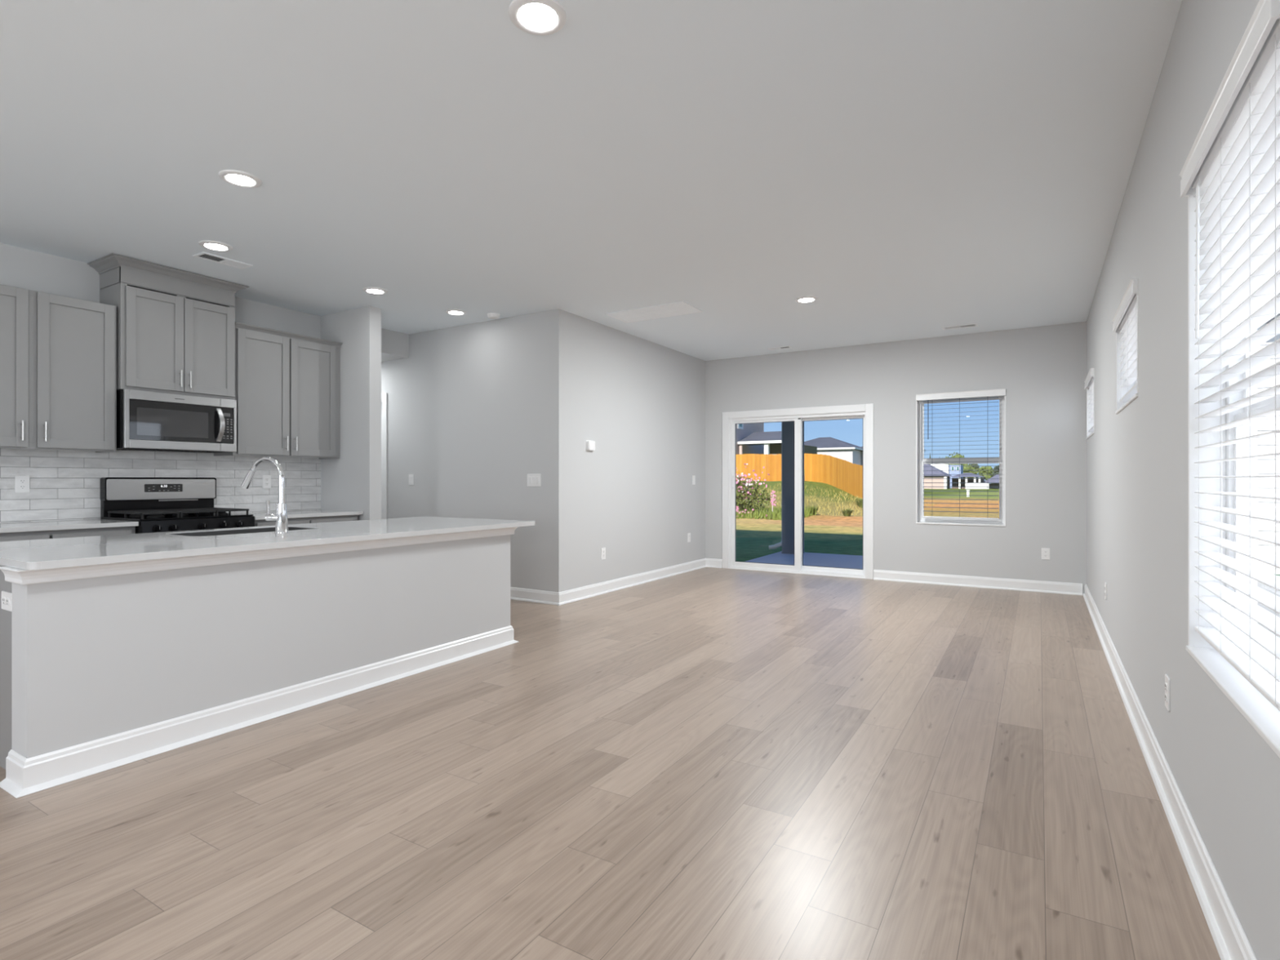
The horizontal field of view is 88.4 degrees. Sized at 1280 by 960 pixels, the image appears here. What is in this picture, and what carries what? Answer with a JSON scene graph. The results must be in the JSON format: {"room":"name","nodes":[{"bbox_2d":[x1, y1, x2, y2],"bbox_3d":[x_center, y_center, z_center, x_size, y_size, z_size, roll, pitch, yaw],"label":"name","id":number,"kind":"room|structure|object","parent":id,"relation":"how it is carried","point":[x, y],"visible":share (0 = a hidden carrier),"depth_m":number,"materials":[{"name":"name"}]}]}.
{"room":"open-plan living room","nodes":[
{"label":"open-plan living room","id":0,"kind":"room"},
{"bbox_2d":[0,243,320,338],"bbox_3d":[-5.121,-0.215,3.166,0.140,2.743,7.580,0,0,31],"label":"wall","id":1,"kind":"structure","parent":0,"point":[21,268],"depth_m":4.74,"materials":[{"name":"grey paint"}]},
{"bbox_2d":[14,475,29,493],"bbox_3d":[-4.219,0.028,4.492,0.009,0.118,0.076,0,0,31],"label":"wall outlet","id":2,"kind":"object","parent":1,"relation":"attached to","point":[21,482],"visible":1,"depth_m":4.49,"materials":[{"name":"white plastic"}]},
{"bbox_2d":[19,479,26,483],"bbox_3d":[-4.217,0.008,4.491,0.003,0.028,0.033,0,0,31],"label":"receptacle","id":3,"kind":"object","parent":2,"relation":"attached to","point":[21,481],"depth_m":4.49,"materials":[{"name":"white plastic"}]},
{"bbox_2d":[19,484,26,488],"bbox_3d":[-4.217,0.048,4.491,0.003,0.028,0.033,0,0,31],"label":"receptacle","id":4,"kind":"object","parent":2,"relation":"attached to","point":[21,486],"depth_m":4.49,"materials":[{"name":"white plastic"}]},
{"bbox_2d":[0,284,116,453],"bbox_3d":[-4.092,-0.723,4.374,0.366,1.042,0.923,0,0,31],"label":"upper cabinet","id":5,"kind":"object","parent":1,"relation":"attached to","point":[58,353],"visible":1,"depth_m":4.41,"materials":[{"name":"grey paint"}]},
{"bbox_2d":[0,448,320,522],"bbox_3d":[-4.399,0.064,4.213,0.008,0.585,5.040,0,0,31],"label":"backsplash","id":6,"kind":"structure","parent":1,"relation":"attached to","point":[64,485],"depth_m":4.96,"materials":[{"name":"tile"}]},
{"bbox_2d":[87,253,248,399],"bbox_3d":[-3.620,-1.117,5.094,0.425,0.933,0.928,0,0,31],"label":"upper cabinet","id":7,"kind":"object","parent":1,"relation":"attached to","point":[175,328],"visible":0.92,"depth_m":4.95,"materials":[{"name":"grey paint"}]},
{"bbox_2d":[116,389,236,453],"bbox_3d":[-3.603,-0.434,5.074,0.454,0.424,0.762,0,0,31],"label":"microwave","id":8,"kind":"object","parent":7,"relation":"attached to","point":[148,421],"visible":0.98,"depth_m":4.93,"materials":[{"name":"silver metal"}]},
{"bbox_2d":[262,475,271,488],"bbox_3d":[-3.356,0.016,5.915,0.009,0.118,0.076,0,0,31],"label":"wall outlet","id":9,"kind":"object","parent":1,"relation":"attached to","point":[266,478],"visible":1,"depth_m":5.91,"materials":[{"name":"white plastic"}]},
{"bbox_2d":[213,321,342,458],"bbox_3d":[-3.190,-0.746,5.859,0.366,1.087,0.964,0,0,31],"label":"upper cabinet","id":10,"kind":"object","parent":1,"relation":"attached to","point":[287,384],"visible":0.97,"depth_m":5.74,"materials":[{"name":"grey paint"}]},
{"bbox_2d":[320,305,381,520],"bbox_3d":[-3.088,-0.215,6.439,1.540,2.743,0.125,0,0,31],"label":"wall","id":11,"kind":"structure","parent":0,"point":[352,482],"depth_m":6.08,"materials":[{"name":"grey paint"}]},
{"bbox_2d":[381,311,546,591],"bbox_3d":[-2.398,-0.215,7.175,3.655,2.743,0.140,0,0,31],"label":"wall","id":12,"kind":"structure","parent":0,"point":[467,406],"depth_m":6.64,"materials":[{"name":"grey paint"}]},
{"bbox_2d":[381,392,387,519],"bbox_3d":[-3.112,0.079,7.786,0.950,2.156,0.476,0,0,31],"label":"door","id":13,"kind":"structure","parent":12,"relation":"in","point":[384,396],"depth_m":7.35,"materials":[{"name":"white paint"}]},
{"bbox_2d":[381,328,408,361],"bbox_3d":[-3.479,-1.459,7.249,1.730,0.256,0.855,0,0,31],"label":"wall","id":14,"kind":"structure","parent":12,"relation":"attached to","point":[394,344],"depth_m":7.03,"materials":[{"name":"grey paint"}]},
{"bbox_2d":[408,474,413,484],"bbox_3d":[-2.486,-0.004,7.140,0.076,0.118,0.011,0,0,31],"label":"light switch","id":15,"kind":"object","parent":12,"relation":"attached to","point":[411,476],"visible":1,"depth_m":7.13,"materials":[{"name":"white plastic"}]},
{"bbox_2d":[527,473,541,486],"bbox_3d":[-1.008,0.001,6.243,0.168,0.118,0.011,0,0,31],"label":"light switch","id":16,"kind":"object","parent":12,"relation":"attached to","point":[533,480],"visible":1,"depth_m":6.24,"materials":[{"name":"white plastic"}]},
{"bbox_2d":[0,0,1182,360],"bbox_3d":[-1.524,-1.662,3.469,7.295,0.150,11.830,0,0,31],"label":"ceiling","id":17,"kind":"structure","parent":0,"point":[913,169],"depth_m":3.14,"materials":[{"name":"white paint"}]},
{"bbox_2d":[198,240,232,251],"bbox_3d":[-2.871,-1.579,4.452,0.196,0.015,0.196,0,0,31],"label":"recessed light","id":18,"kind":"object","parent":17,"relation":"in","point":[211,245],"visible":1,"depth_m":4.43,"materials":[{"name":"white paint"}]},
{"bbox_2d":[204,243,227,250],"bbox_3d":[-2.871,-1.576,4.452,0.132,0.009,0.132,0,0,31],"label":"diffuser","id":19,"kind":"object","parent":18,"relation":"attached to","point":[214,246],"depth_m":4.44,"materials":[{"name":"white plastic"}]},
{"bbox_2d":[191,251,253,269],"bbox_3d":[-3.012,-1.583,4.752,0.150,0.007,0.340,0,0,31],"label":"ceiling vent","id":20,"kind":"object","parent":17,"relation":"in","point":[211,257],"visible":1,"depth_m":4.74,"materials":[{"name":"white metal"}]},
{"bbox_2d":[218,169,262,187],"bbox_3d":[-2.102,-1.579,3.460,0.196,0.015,0.196,0,0,31],"label":"recessed light","id":21,"kind":"object","parent":17,"relation":"in","point":[238,178],"visible":1,"depth_m":3.44,"materials":[{"name":"white paint"}]},
{"bbox_2d":[226,174,254,185],"bbox_3d":[-2.102,-1.576,3.460,0.132,0.009,0.132,0,0,31],"label":"diffuser","id":22,"kind":"object","parent":21,"relation":"attached to","point":[235,180],"depth_m":3.45,"materials":[{"name":"white plastic"}]},
{"bbox_2d":[362,287,387,294],"bbox_3d":[-2.216,-1.579,5.504,0.196,0.015,0.196,0,0,31],"label":"recessed light","id":23,"kind":"object","parent":17,"relation":"in","point":[376,291],"visible":1,"depth_m":5.47,"materials":[{"name":"white paint"}]},
{"bbox_2d":[366,288,383,293],"bbox_3d":[-2.216,-1.576,5.504,0.132,0.009,0.132,0,0,31],"label":"diffuser","id":24,"kind":"object","parent":23,"relation":"attached to","point":[369,291],"depth_m":5.49,"materials":[{"name":"white plastic"}]},
{"bbox_2d":[444,309,466,315],"bbox_3d":[-1.738,-1.579,6.212,0.196,0.015,0.196,0,0,31],"label":"recessed light","id":25,"kind":"object","parent":17,"relation":"in","point":[453,312],"visible":1,"depth_m":6.18,"materials":[{"name":"white paint"}]},
{"bbox_2d":[448,311,462,315],"bbox_3d":[-1.738,-1.576,6.212,0.132,0.009,0.132,0,0,31],"label":"diffuser","id":26,"kind":"object","parent":25,"relation":"attached to","point":[453,313],"depth_m":6.19,"materials":[{"name":"white plastic"}]},
{"bbox_2d":[486,312,500,319],"bbox_3d":[-1.404,-1.568,6.303,0.124,0.038,0.124,0,0,31],"label":"smoke detector","id":27,"kind":"object","parent":17,"relation":"attached to","point":[491,315],"visible":1,"depth_m":6.26,"materials":[{"name":"white plastic"}]},
{"bbox_2d":[508,0,566,35],"bbox_3d":[-0.349,-1.579,2.243,0.196,0.015,0.196,0,0,31],"label":"recessed light","id":28,"kind":"object","parent":17,"relation":"in","point":[535,17],"visible":1,"depth_m":2.23,"materials":[{"name":"white paint"}]},
{"bbox_2d":[518,3,557,30],"bbox_3d":[-0.349,-1.576,2.243,0.132,0.009,0.132,0,0,31],"label":"diffuser","id":29,"kind":"object","parent":28,"relation":"attached to","point":[531,16],"depth_m":2.23,"materials":[{"name":"white plastic"}]},
{"bbox_2d":[604,301,702,323],"bbox_3d":[0.126,-1.582,6.222,0.840,0.010,0.400,0,0,31],"label":"attic hatch","id":30,"kind":"object","parent":17,"relation":"in","point":[682,308],"visible":1,"depth_m":6.20,"materials":[{"name":"white paint"}]},
{"bbox_2d":[767,346,792,350],"bbox_3d":[1.679,-1.583,7.894,0.280,0.007,0.120,0,0,31],"label":"ceiling vent","id":31,"kind":"object","parent":17,"relation":"in","point":[782,347],"visible":1,"depth_m":7.88,"materials":[{"name":"white metal"}]},
{"bbox_2d":[795,296,817,302],"bbox_3d":[1.460,-1.579,5.772,0.196,0.015,0.196,0,0,31],"label":"recessed light","id":32,"kind":"object","parent":17,"relation":"in","point":[803,299],"visible":1,"depth_m":5.75,"materials":[{"name":"white paint"}]},
{"bbox_2d":[799,297,813,302],"bbox_3d":[1.460,-1.576,5.772,0.132,0.009,0.132,0,0,31],"label":"diffuser","id":33,"kind":"object","parent":32,"relation":"attached to","point":[801,300],"depth_m":5.75,"materials":[{"name":"white plastic"}]},
{"bbox_2d":[941,323,977,330],"bbox_3d":[3.303,-1.583,6.792,0.330,0.007,0.150,0,0,31],"label":"ceiling vent","id":34,"kind":"object","parent":17,"relation":"in","point":[971,325],"visible":1,"depth_m":6.79,"materials":[{"name":"white metal"}]},
{"bbox_2d":[0,567,1220,959],"bbox_3d":[-1.524,1.216,3.469,7.295,0.120,11.830,0,0,31],"label":"floor","id":35,"kind":"structure","parent":0,"point":[705,763],"depth_m":2.29,"materials":[{"name":"brown wood"}]},
{"bbox_2d":[0,526,135,542],"bbox_3d":[-3.963,0.737,4.298,0.665,0.838,0.916,0,0,31],"label":"base cabinet","id":36,"kind":"object","parent":35,"relation":"on","point":[25,535],"visible":0.15,"depth_m":4.21,"materials":[{"name":"grey paint"}]},
{"bbox_2d":[100,477,254,533],"bbox_3d":[-3.484,0.568,5.001,0.731,1.176,0.766,0,0,31],"label":"gas range","id":37,"kind":"object","parent":35,"relation":"on","point":[158,504],"visible":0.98,"depth_m":4.99,"materials":[{"name":"black metal"}]},
{"bbox_2d":[102,512,253,520],"bbox_3d":[-3.505,0.277,5.014,0.611,0.012,0.766,0,0,31],"label":"cooktop","id":38,"kind":"object","parent":37,"relation":"in","point":[191,516],"depth_m":4.88,"materials":[{"name":"black metal"}]},
{"bbox_2d":[0,526,518,798],"bbox_3d":[-2.050,0.743,3.834,1.137,0.826,2.698,0,0,31],"label":"kitchen island","id":39,"kind":"object","parent":35,"relation":"on","point":[104,667],"visible":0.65,"depth_m":3.00,"materials":[{"name":"grey paint"}]},
{"bbox_2d":[1,591,11,611],"bbox_3d":[-2.508,0.480,2.604,0.115,0.072,0.009,0,0,31],"label":"wall outlet","id":40,"kind":"object","parent":39,"relation":"attached to","point":[6,596],"visible":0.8,"depth_m":2.60,"materials":[{"name":"white plastic"}]},
{"bbox_2d":[2,596,5,604],"bbox_3d":[-2.526,0.480,2.612,0.033,0.028,0.003,0,0,31],"label":"receptacle","id":41,"kind":"object","parent":40,"relation":"attached to","point":[3,597],"depth_m":2.61,"materials":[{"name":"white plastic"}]},
{"bbox_2d":[5,598,9,605],"bbox_3d":[-2.492,0.480,2.592,0.033,0.028,0.003,0,0,31],"label":"receptacle","id":42,"kind":"object","parent":40,"relation":"attached to","point":[7,600],"depth_m":2.59,"materials":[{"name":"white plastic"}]},
{"bbox_2d":[0,516,534,570],"bbox_3d":[-1.985,0.314,3.892,1.177,0.030,2.815,0,0,31],"label":"island countertop","id":43,"kind":"structure","parent":39,"relation":"on","point":[58,553],"depth_m":3.21,"materials":[{"name":"white stone"}]},
{"bbox_2d":[169,527,314,536],"bbox_3d":[-2.326,0.418,3.882,0.400,0.228,0.710,0,0,31],"label":"sink","id":44,"kind":"object","parent":43,"relation":"in","point":[268,529],"visible":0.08,"depth_m":4.00,"materials":[{"name":"grey metal"}]},
{"bbox_2d":[240,456,288,533],"bbox_3d":[-2.173,0.082,3.806,0.343,0.434,0.110,0,0,31],"label":"kitchen faucet","id":45,"kind":"object","parent":43,"relation":"on","point":[281,516],"visible":1,"depth_m":3.74,"materials":[{"name":"silver metal"}]},
{"bbox_2d":[254,515,357,526],"bbox_3d":[-3.069,0.737,5.771,0.665,0.838,0.947,0,0,31],"label":"base cabinet","id":46,"kind":"object","parent":35,"relation":"on","point":[345,517],"visible":0.11,"depth_m":5.64,"materials":[{"name":"grey paint"}]},
{"bbox_2d":[237,509,363,519],"bbox_3d":[-3.064,0.301,5.780,0.646,0.030,0.973,0,0,31],"label":"countertop","id":47,"kind":"structure","parent":46,"relation":"on","point":[318,513],"depth_m":5.70,"materials":[{"name":"white stone"}]},
{"bbox_3d":[-4.441,0.737,3.511,0.665,0.838,0.915,0,0,31],"label":"base cabinet","id":48,"kind":"object","parent":35,"relation":"on","visible":0},
{"bbox_2d":[0,519,138,533],"bbox_3d":[-4.207,0.301,3.897,0.646,0.030,1.859,0,0,31],"label":"countertop","id":49,"kind":"structure","parent":48,"relation":"on","point":[21,526],"depth_m":4.31,"materials":[{"name":"white stone"}]},
{"bbox_2d":[546,308,705,592],"bbox_3d":[0.036,-0.215,7.529,0.140,2.743,3.270,0,0,31],"label":"wall","id":50,"kind":"structure","parent":0,"point":[642,402],"depth_m":6.97,"materials":[{"name":"grey paint"}]},
{"bbox_2d":[586,440,595,451],"bbox_3d":[-0.485,-0.341,6.505,0.031,0.105,0.125,0,0,31],"label":"thermostat","id":51,"kind":"object","parent":50,"relation":"attached to","point":[590,445],"visible":1,"depth_m":6.48,"materials":[{"name":"white plastic"}]},
{"bbox_2d":[600,547,605,559],"bbox_3d":[-0.372,0.751,6.712,0.009,0.118,0.076,0,0,31],"label":"wall outlet","id":52,"kind":"object","parent":50,"relation":"attached to","point":[602,549],"visible":1,"depth_m":6.70,"materials":[{"name":"white plastic"}]},
{"bbox_2d":[510,558,722,605],"bbox_3d":[-0.869,1.099,7.978,2.647,0.115,3.161,0,0,31],"label":"baseboard","id":53,"kind":"structure","parent":50,"relation":"attached to","point":[562,597],"depth_m":6.72,"materials":[{"name":"white paint"}]},
{"bbox_2d":[687,533,690,542],"bbox_3d":[0.626,0.732,8.358,0.009,0.118,0.076,0,0,31],"label":"wall outlet","id":54,"kind":"object","parent":50,"relation":"attached to","point":[688,534],"visible":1,"depth_m":8.34,"materials":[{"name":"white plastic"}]},
{"bbox_2d":[692,475,695,484],"bbox_3d":[0.694,0.001,8.468,0.011,0.118,0.076,0,0,31],"label":"light switch","id":55,"kind":"object","parent":50,"relation":"attached to","point":[693,476],"visible":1,"depth_m":8.46,"materials":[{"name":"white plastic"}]},
{"bbox_2d":[705,321,1086,594],"bbox_3d":[2.707,-0.215,7.738,4.210,2.743,0.140,0,0,31],"label":"wall","id":56,"kind":"structure","parent":0,"point":[1042,371],"depth_m":7.21,"materials":[{"name":"grey paint"}]},
{"bbox_2d":[722,403,873,579],"bbox_3d":[1.936,0.134,8.202,1.910,2.045,0.186,0,0,31],"label":"door","id":57,"kind":"structure","parent":56,"relation":"in","point":[864,411],"depth_m":8.14,"materials":[{"name":"white paint"}]},
{"bbox_2d":[915,395,1005,526],"bbox_3d":[3.526,-0.222,7.242,0.885,1.425,0.160,0,0,31],"label":"window","id":58,"kind":"structure","parent":56,"relation":"in","point":[1001,522],"depth_m":7.28,"materials":[{"name":"white paint"}]},
{"bbox_2d":[915,388,1005,519],"bbox_3d":[3.498,-0.272,7.196,0.881,1.385,0.086,0,0,31],"label":"window blind","id":59,"kind":"object","parent":58,"relation":"attached to","point":[1000,392],"visible":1,"depth_m":7.20,"materials":[{"name":"white plastic"}]},
{"bbox_2d":[873,569,1082,595],"bbox_3d":[3.574,1.099,7.112,2.016,0.115,0.031,0,0,31],"label":"baseboard","id":60,"kind":"structure","parent":56,"relation":"attached to","point":[1062,588],"depth_m":7.06,"materials":[{"name":"white paint"}]},
{"bbox_2d":[1041,547,1049,559],"bbox_3d":[4.171,0.759,6.763,0.076,0.118,0.009,0,0,31],"label":"wall outlet","id":61,"kind":"object","parent":56,"relation":"attached to","point":[1045,551],"visible":1,"depth_m":6.76,"materials":[{"name":"white plastic"}]},
{"bbox_2d":[1086,0,1279,959],"bbox_3d":[1.534,-0.215,1.613,0.140,2.743,11.830,0,0,31],"label":"wall","id":62,"kind":"structure","parent":0,"point":[1226,775],"depth_m":2.38,"materials":[{"name":"grey paint"}]},
{"bbox_2d":[1085,387,1093,439],"bbox_3d":[4.214,-0.666,6.029,0.160,0.535,0.960,0,0,31],"label":"window","id":63,"kind":"structure","parent":62,"relation":"in","point":[1089,434],"depth_m":6.46,"materials":[{"name":"white paint"}]},
{"bbox_2d":[1084,368,1093,431],"bbox_3d":[4.168,-0.717,6.056,0.086,0.495,0.956,0,0,31],"label":"window blind","id":64,"kind":"object","parent":63,"relation":"attached to","point":[1089,381],"visible":0.54,"depth_m":6.06,"materials":[{"name":"white plastic"}]},
{"bbox_2d":[1104,582,1106,599],"bbox_3d":[3.279,0.782,4.631,0.009,0.118,0.076,0,0,31],"label":"wall outlet","id":65,"kind":"object","parent":62,"relation":"attached to","point":[1105,583],"visible":1,"depth_m":4.60,"materials":[{"name":"white plastic"}]},
{"bbox_2d":[1115,284,1137,413],"bbox_3d":[2.694,-0.666,3.524,0.160,0.535,0.980,0,0,31],"label":"window","id":66,"kind":"structure","parent":62,"relation":"in","point":[1121,392],"depth_m":3.96,"materials":[{"name":"white paint"}]},
{"bbox_2d":[1111,278,1137,401],"bbox_3d":[2.648,-0.717,3.552,0.086,0.495,0.976,0,0,31],"label":"window blind","id":67,"kind":"object","parent":66,"relation":"attached to","point":[1125,318],"visible":0.69,"depth_m":3.56,"materials":[{"name":"white plastic"}]},
{"bbox_2d":[1164,674,1170,711],"bbox_3d":[1.930,0.778,2.408,0.009,0.118,0.076,0,0,31],"label":"wall outlet","id":68,"kind":"object","parent":62,"relation":"attached to","point":[1167,682],"visible":1,"depth_m":2.38,"materials":[{"name":"white plastic"}]},
{"bbox_2d":[1082,583,1257,959],"bbox_3d":[1.461,1.099,1.657,0.031,0.115,11.550,0,0,31],"label":"baseboard","id":69,"kind":"structure","parent":62,"relation":"attached to","point":[1231,942],"depth_m":2.07,"materials":[{"name":"white paint"}]},
{"bbox_2d":[1186,184,1279,758],"bbox_3d":[1.542,-0.199,1.626,0.160,1.470,0.950,0,0,31],"label":"window","id":70,"kind":"structure","parent":62,"relation":"in","point":[1260,713],"depth_m":2.02,"materials":[{"name":"white paint"}]},
{"bbox_2d":[1178,0,1279,711],"bbox_3d":[1.496,-0.249,1.654,0.086,1.430,0.946,0,0,31],"label":"window blind","id":71,"kind":"object","parent":70,"relation":"attached to","point":[1233,162],"visible":1,"depth_m":1.62,"materials":[{"name":"white plastic"}]},
{"label":"outside","id":72,"kind":"structure","parent":0,"visible":0},
{"bbox_2d":[736,477,1279,575],"bbox_3d":[75.222,0.634,123.962,180.000,2.304,370.000,0,0,31],"label":"ground","id":73,"kind":"structure","parent":72,"point":[827,533],"depth_m":21.08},
{"bbox_2d":[736,463,772,517],"bbox_3d":[3.522,0.373,23.193,2.261,1.921,1.819,0,0,17],"label":"bush","id":74,"kind":"object","parent":73,"relation":"on","point":[744,491],"visible":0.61,"depth_m":22.86,"materials":[{"name":"green plant"}]},
{"bbox_2d":[770,490,776,511],"bbox_3d":[4.507,0.826,22.221,0.202,0.966,0.197,0,0,2],"label":"flower stalk","id":75,"kind":"object","parent":73,"relation":"on","point":[772,497],"visible":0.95,"depth_m":22.24,"materials":[{"name":"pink plant"}]},
{"bbox_2d":[736,422,817,473],"bbox_3d":[7.495,-4.744,59.289,14.000,9.800,10.850,0,0,31],"label":"house","id":76,"kind":"structure","parent":73,"relation":"on","point":[751,438],"depth_m":54.89,"materials":[{"name":"grey"}]},
{"bbox_2d":[736,505,817,519],"bbox_3d":[3.232,1.099,24.116,5.713,0.512,3.603,0,0,31],"label":"grass","id":77,"kind":"structure","parent":73,"relation":"on","point":[776,513],"depth_m":22.21,"materials":[{"name":"green plant"}]},
{"bbox_2d":[736,453,862,498],"bbox_3d":[3.938,-0.117,44.421,27.970,3.393,8.062,0,0,39],"label":"fence","id":78,"kind":"object","parent":73,"relation":"on","point":[844,475],"visible":0.3,"depth_m":43.05,"materials":[{"name":"orange wood"}]},
{"bbox_2d":[745,551,862,568],"bbox_3d":[3.610,1.331,9.120,4.490,0.150,3.160,0,0,31],"label":"patio slab","id":79,"kind":"object","parent":73,"relation":"on","point":[843,561],"visible":0.17,"depth_m":10.27,"materials":[{"name":"concrete"}]},
{"bbox_2d":[768,421,804,554],"bbox_3d":[2.513,-0.119,11.377,0.586,2.750,0.308,0,0,31],"label":"porch column","id":80,"kind":"structure","parent":79,"relation":"on","point":[787,543],"depth_m":11.20,"materials":[{"name":"grey paint"}]},
{"bbox_2d":[805,506,819,515],"bbox_3d":[6.356,1.119,24.230,0.568,0.387,0.571,0,0,31],"label":"weed","id":81,"kind":"object","parent":73,"relation":"on","point":[813,507],"visible":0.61,"depth_m":24.12,"materials":[{"name":"green plant"}]},
{"bbox_2d":[763,436,862,465],"bbox_3d":[21.144,-1.984,74.939,20.000,5.680,9.530,0,0,31],"label":"house","id":82,"kind":"structure","parent":73,"relation":"on","point":[837,448],"depth_m":70.58,"materials":[{"name":"white"}]},
{"bbox_2d":[741,483,936,516],"bbox_3d":[8.620,0.722,31.087,8.726,1.268,13.998,0,0,31],"label":"dry grass","id":83,"kind":"structure","parent":73,"relation":"on","point":[768,491],"depth_m":31.48,"materials":[{"name":"plant"}]},
{"bbox_2d":[840,507,853,516],"bbox_3d":[7.528,1.179,23.849,0.525,0.346,0.540,0,0,31],"label":"weed","id":84,"kind":"object","parent":73,"relation":"on","point":[846,513],"visible":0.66,"depth_m":23.76,"materials":[{"name":"green plant"}]},
{"bbox_2d":[854,497,862,507],"bbox_3d":[10.208,1.044,30.084,0.843,0.526,0.858,0,0,31],"label":"weed","id":85,"kind":"object","parent":73,"relation":"on","point":[860,503],"visible":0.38,"depth_m":29.96,"materials":[{"name":"green plant"}]},
{"bbox_2d":[924,464,951,488],"bbox_3d":[57.148,-1.044,136.392,12.900,5.800,10.200,0,0,31],"label":"house","id":86,"kind":"structure","parent":73,"relation":"on","point":[925,468],"depth_m":130.55,"materials":[{"name":"beige"}]},
{"bbox_2d":[930,463,963,488],"bbox_3d":[67.139,-0.894,145.243,7.100,5.700,6.000,0,0,31],"label":"house","id":87,"kind":"structure","parent":73,"relation":"on","point":[955,467],"depth_m":142.48,"materials":[{"name":"white"}]},
{"bbox_2d":[943,452,968,466],"bbox_3d":[96.074,-3.189,201.414,7.993,11.091,7.826,0,0,31],"label":"tree","id":88,"kind":"object","parent":73,"relation":"on","point":[957,455],"visible":0.23,"depth_m":199.41,"materials":[{"name":"green plant"}]},
{"bbox_2d":[963,463,978,477],"bbox_3d":[87.918,-1.034,175.803,4.819,6.781,4.712,0,0,31],"label":"tree","id":89,"kind":"object","parent":73,"relation":"on","point":[966,468],"visible":0.48,"depth_m":174.82,"materials":[{"name":"green plant"}]},
{"bbox_2d":[968,463,979,477],"bbox_3d":[104.259,-1.722,205.692,4.113,8.155,4.068,0,0,31],"label":"tree","id":90,"kind":"object","parent":73,"relation":"on","point":[976,465],"visible":0.27,"depth_m":204.64,"materials":[{"name":"plant"}]},
{"bbox_2d":[951,472,999,488],"bbox_3d":[70.073,0.231,131.766,13.600,3.350,10.700,0,0,31],"label":"house","id":91,"kind":"structure","parent":73,"relation":"on","point":[997,476],"depth_m":130.87,"materials":[{"name":"white"}]},
{"bbox_2d":[977,466,993,479],"bbox_3d":[95.566,-0.787,180.746,4.712,6.285,4.455,0,0,31],"label":"tree","id":92,"kind":"object","parent":73,"relation":"on","point":[988,470],"visible":0.67,"depth_m":179.67,"materials":[{"name":"green plant"}]},
{"bbox_2d":[991,465,999,475],"bbox_3d":[94.406,-0.915,171.921,4.502,6.543,4.807,0,0,31],"label":"tree","id":93,"kind":"object","parent":73,"relation":"on","point":[996,468],"visible":0.11,"depth_m":172.09,"materials":[{"name":"plant"}]},
{"bbox_2d":[1257,575,1279,638],"bbox_3d":[8.899,1.346,0.449,13.250,0.120,14.000,0,0,31],"label":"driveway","id":94,"kind":"structure","parent":73,"relation":"on","point":[1260,584],"depth_m":7.48,"materials":[{"name":"concrete"}]},
{"bbox_2d":[1257,313,1279,574],"bbox_3d":[13.451,-1.394,11.372,9.900,5.400,9.300,0,0,31],"label":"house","id":95,"kind":"structure","parent":73,"relation":"on","point":[1265,465],"depth_m":9.18,"materials":[{"name":"white"}]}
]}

